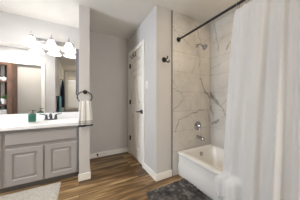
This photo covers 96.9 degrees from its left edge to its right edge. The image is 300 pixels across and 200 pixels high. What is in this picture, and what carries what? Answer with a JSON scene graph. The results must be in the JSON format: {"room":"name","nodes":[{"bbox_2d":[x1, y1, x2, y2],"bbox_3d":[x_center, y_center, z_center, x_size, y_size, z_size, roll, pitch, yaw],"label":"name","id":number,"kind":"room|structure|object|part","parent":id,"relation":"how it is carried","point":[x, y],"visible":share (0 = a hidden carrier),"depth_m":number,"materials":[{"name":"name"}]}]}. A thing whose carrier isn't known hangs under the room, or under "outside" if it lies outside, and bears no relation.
{"room":"bathroom","nodes":[
{"label":"bathroom","id":0,"kind":"room"},
{"bbox_2d":[0,11,127,153],"bbox_3d":[-1.979,-0.100,2.163,3.585,2.440,0.120,0,0,-28],"label":"wall","id":1,"kind":"structure","parent":0,"point":[108,53],"depth_m":2.63,"materials":[{"name":"paint"}]},
{"bbox_2d":[0,41,77,113],"bbox_3d":[-2.018,-0.331,2.069,1.588,1.089,0.007,0,0,-28],"label":"mirror","id":2,"kind":"object","parent":1,"relation":"attached to","point":[42,80],"visible":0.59,"depth_m":2.15,"materials":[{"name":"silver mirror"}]},
{"bbox_2d":[0,112,78,121],"bbox_3d":[-2.023,0.270,2.058,1.629,0.105,0.021,0,0,-28],"label":"backsplash","id":3,"kind":"structure","parent":1,"relation":"attached to","point":[7,117],"depth_m":2.15,"materials":[{"name":"white stone"}]},
{"bbox_2d":[21,31,75,52],"bbox_3d":[-1.591,-0.932,2.147,0.701,0.221,0.272,0,0,-28],"label":"vanity light","id":4,"kind":"object","parent":1,"relation":"attached to","point":[31,41],"visible":1,"depth_m":2.14,"materials":[{"name":"white glass"}]},
{"bbox_3d":[-1.792,-0.891,2.008,0.216,0.138,0.216,0,0,-28],"label":"lamp shade","id":5,"kind":"part","parent":4,"relation":"part of","materials":[{"name":"white glass"}]},
{"bbox_3d":[-1.575,-0.891,2.123,0.216,0.138,0.216,0,0,-28],"label":"lamp shade","id":6,"kind":"part","parent":4,"relation":"part of","materials":[{"name":"white glass"}]},
{"bbox_3d":[-1.649,-0.970,2.255,0.615,0.070,0.027,0,0,-28],"label":"plate","id":7,"kind":"part","parent":4,"relation":"part of","materials":[{"name":"silver metal"}]},
{"bbox_3d":[-1.364,-0.891,2.236,0.216,0.138,0.216,0,0,-28],"label":"lamp shade","id":8,"kind":"part","parent":4,"relation":"part of","materials":[{"name":"white glass"}]},
{"bbox_2d":[90,147,127,158],"bbox_3d":[-0.830,1.071,2.701,0.810,0.097,0.014,0,0,-28],"label":"baseboard","id":9,"kind":"structure","parent":1,"relation":"attached to","point":[121,150],"depth_m":2.69,"materials":[{"name":"paint"}]},
{"bbox_2d":[128,39,144,168],"bbox_3d":[-0.223,0.065,2.533,0.138,2.111,0.772,0,0,-28],"label":"door frame","id":10,"kind":"structure","parent":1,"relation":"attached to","point":[142,43],"depth_m":2.20,"materials":[{"name":"paint"}]},
{"bbox_2d":[129,47,142,163],"bbox_3d":[-0.269,0.099,2.488,0.099,2.019,0.671,0,0,-28],"label":"door","id":11,"kind":"structure","parent":10,"relation":"in","point":[135,66],"depth_m":2.49,"materials":[{"name":"paint"}]},
{"bbox_2d":[79,5,89,173],"bbox_3d":[-1.085,-0.100,2.175,0.135,2.440,0.700,0,0,-28],"label":"wall","id":12,"kind":"structure","parent":0,"point":[84,12],"depth_m":1.87,"materials":[{"name":"paint"}]},
{"bbox_2d":[76,49,78,94],"bbox_3d":[-1.197,-0.443,2.195,0.044,0.705,0.330,0,0,-28],"label":"medicine cabinet","id":13,"kind":"object","parent":12,"relation":"attached to","point":[77,50],"visible":0.88,"depth_m":2.06,"materials":[{"name":"metal"}]},
{"bbox_2d":[78,170,90,181],"bbox_3d":[-1.077,1.071,2.164,0.159,0.097,0.700,0,0,-28],"label":"baseboard","id":14,"kind":"structure","parent":12,"relation":"attached to","point":[84,176],"depth_m":1.85,"materials":[{"name":"paint"}]},
{"bbox_2d":[77,90,92,101],"bbox_3d":[-0.903,-0.049,1.843,0.195,0.184,0.058,0,0,-28],"label":"towel ring","id":15,"kind":"object","parent":12,"relation":"attached to","point":[83,91],"visible":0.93,"depth_m":1.82,"materials":[{"name":"black metal"}]},
{"bbox_2d":[78,100,92,126],"bbox_3d":[-0.882,0.183,1.824,0.181,0.358,0.062,0,0,-28],"label":"hand towel","id":16,"kind":"object","parent":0,"point":[85,118],"visible":1,"depth_m":1.80,"materials":[{"name":"fabric"}]},
{"bbox_2d":[0,152,182,199],"bbox_3d":[-0.456,1.160,0.482,4.690,0.080,4.520,0,0,-28],"label":"floor","id":17,"kind":"structure","parent":0,"point":[120,176],"depth_m":1.80,"materials":[{"name":"brown wood"}]},
{"bbox_2d":[0,182,60,199],"bbox_3d":[-1.485,1.115,1.364,0.905,0.009,0.565,0,0,-28],"label":"rug","id":18,"kind":"object","parent":17,"relation":"on","point":[51,191],"visible":1,"depth_m":1.56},
{"bbox_2d":[0,125,78,193],"bbox_3d":[-1.891,0.742,1.817,1.615,0.756,0.569,0,0,-28],"label":"vanity cabinet","id":19,"kind":"object","parent":17,"relation":"on","point":[28,157],"visible":0.91,"depth_m":1.73,"materials":[{"name":"paint"}]},
{"bbox_3d":[-1.902,0.923,1.500,0.318,0.243,0.020,0,0,-28],"label":"drawer","id":20,"kind":"part","parent":19,"relation":"part of","materials":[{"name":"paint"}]},
{"bbox_3d":[-1.902,0.680,1.500,0.318,0.210,0.020,0,0,-28],"label":"drawer","id":21,"kind":"part","parent":19,"relation":"part of","materials":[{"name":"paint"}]},
{"bbox_3d":[-1.573,0.822,1.676,0.364,0.447,0.020,0,0,-28],"label":"door","id":22,"kind":"part","parent":19,"relation":"part of","materials":[{"name":"paint"}]},
{"bbox_2d":[0,112,78,130],"bbox_3d":[-1.887,0.325,1.802,1.629,0.215,0.601,0,0,-28],"label":"countertop","id":23,"kind":"structure","parent":19,"relation":"on","point":[8,122],"depth_m":1.98,"materials":[{"name":"white stone"}]},
{"bbox_2d":[28,110,35,121],"bbox_3d":[-1.726,0.234,1.952,0.087,0.173,0.056,0,0,-28],"label":"soap bottle","id":24,"kind":"object","parent":23,"relation":"on","point":[31,117],"visible":0.99,"depth_m":1.93,"materials":[{"name":"plastic"}]},
{"bbox_2d":[41,113,61,119],"bbox_3d":[-1.585,0.266,2.120,0.301,0.109,0.150,0,0,-28],"label":"faucet","id":25,"kind":"object","parent":23,"relation":"on","point":[50,114],"visible":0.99,"depth_m":2.14,"materials":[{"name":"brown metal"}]},
{"bbox_3d":[-1.233,0.822,1.857,0.370,0.447,0.020,0,0,-28],"label":"door","id":26,"kind":"part","parent":19,"relation":"part of","materials":[{"name":"paint"}]},
{"bbox_2d":[146,178,211,199],"bbox_3d":[0.453,1.105,1.293,0.622,0.029,1.019,0,0,-28],"label":"bath mat","id":27,"kind":"object","parent":17,"relation":"on","point":[182,189],"visible":1,"depth_m":1.57,"materials":[{"name":"grey fabric"}]},
{"bbox_2d":[178,144,223,199],"bbox_3d":[1.091,0.946,1.505,0.733,0.348,1.508,0,0,-28],"label":"bathtub","id":28,"kind":"object","parent":17,"relation":"on","point":[200,165],"visible":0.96,"depth_m":1.81,"materials":[{"name":"ceramic"}]},
{"bbox_2d":[0,0,251,38],"bbox_3d":[-0.456,-1.370,0.482,4.690,0.100,4.520,0,0,-28],"label":"ceiling","id":29,"kind":"structure","parent":0,"point":[117,18],"depth_m":1.96,"materials":[{"name":"paint"}]},
{"bbox_2d":[128,11,151,168],"bbox_3d":[-0.168,-0.100,2.449,0.120,2.440,1.080,0,0,-28],"label":"wall","id":30,"kind":"structure","parent":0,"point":[144,31],"depth_m":2.08,"materials":[{"name":"paint"}]},
{"bbox_2d":[152,5,171,173],"bbox_3d":[0.602,-0.100,2.180,1.225,2.440,0.120,0,0,-28],"label":"wall","id":31,"kind":"structure","parent":0,"point":[161,16],"depth_m":1.89,"materials":[{"name":"paint"}]},
{"bbox_2d":[144,163,171,181],"bbox_3d":[0.112,1.071,2.055,0.272,0.097,0.388,0,0,-28],"label":"baseboard","id":32,"kind":"structure","parent":31,"relation":"attached to","point":[157,177],"depth_m":1.90,"materials":[{"name":"paint"}]},
{"bbox_2d":[162,56,169,62],"bbox_3d":[0.227,-0.571,1.875,0.098,0.096,0.065,0,0,-28],"label":"robe hook","id":33,"kind":"object","parent":31,"relation":"attached to","point":[164,59],"visible":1,"depth_m":1.87,"materials":[{"name":"black metal"}]},
{"bbox_2d":[172,10,172,175],"bbox_3d":[0.324,-0.100,1.957,0.009,2.440,0.013,0,0,-28],"label":"trim","id":34,"kind":"structure","parent":31,"relation":"attached to","point":[172,10],"depth_m":1.95,"materials":[{"name":"tile"}]},
{"bbox_2d":[173,11,209,175],"bbox_3d":[0.692,-0.100,2.155,0.830,2.440,0.010,0,0,-28],"label":"tiled wall","id":35,"kind":"structure","parent":31,"relation":"attached to","point":[191,64],"depth_m":2.12,"materials":[{"name":"stone"}]},
{"bbox_2d":[194,121,200,129],"bbox_3d":[0.801,0.425,2.169,0.148,0.148,0.067,0,0,-28],"label":"shower valve","id":36,"kind":"object","parent":35,"relation":"attached to","point":[197,125],"visible":1,"depth_m":2.17,"materials":[{"name":"metal"}]},
{"bbox_2d":[196,44,207,49],"bbox_3d":[0.828,-0.851,2.120,0.094,0.138,0.185,0,0,-28],"label":"showerhead","id":37,"kind":"object","parent":35,"relation":"attached to","point":[204,47],"visible":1,"depth_m":2.07,"materials":[{"name":"metal"}]},
{"bbox_2d":[177,0,244,41],"bbox_3d":[0.787,-0.910,1.339,0.072,0.072,1.520,0,0,-28],"label":"curtain rod","id":38,"kind":"object","parent":35,"relation":"attached to","point":[240,1],"visible":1,"depth_m":1.49,"materials":[{"name":"black metal"}]},
{"bbox_2d":[214,0,299,199],"bbox_3d":[0.906,0.102,1.032,0.136,1.935,0.819,0,0,-30],"label":"shower curtain","id":39,"kind":"object","parent":38,"relation":"hanging from","point":[261,159],"visible":1,"depth_m":1.07,"materials":[{"name":"fabric"}]},
{"bbox_3d":[1.871,-0.100,0.976,0.120,2.440,3.200,0,0,-28],"label":"wall","id":40,"kind":"structure","parent":0,"visible":0},
{"bbox_2d":[210,11,234,147],"bbox_3d":[1.420,-0.100,1.682,0.010,2.440,1.530,0,0,-28],"label":"tiled wall","id":41,"kind":"structure","parent":40,"relation":"attached to","point":[221,30],"depth_m":2.19,"materials":[{"name":"stone"}]}
]}

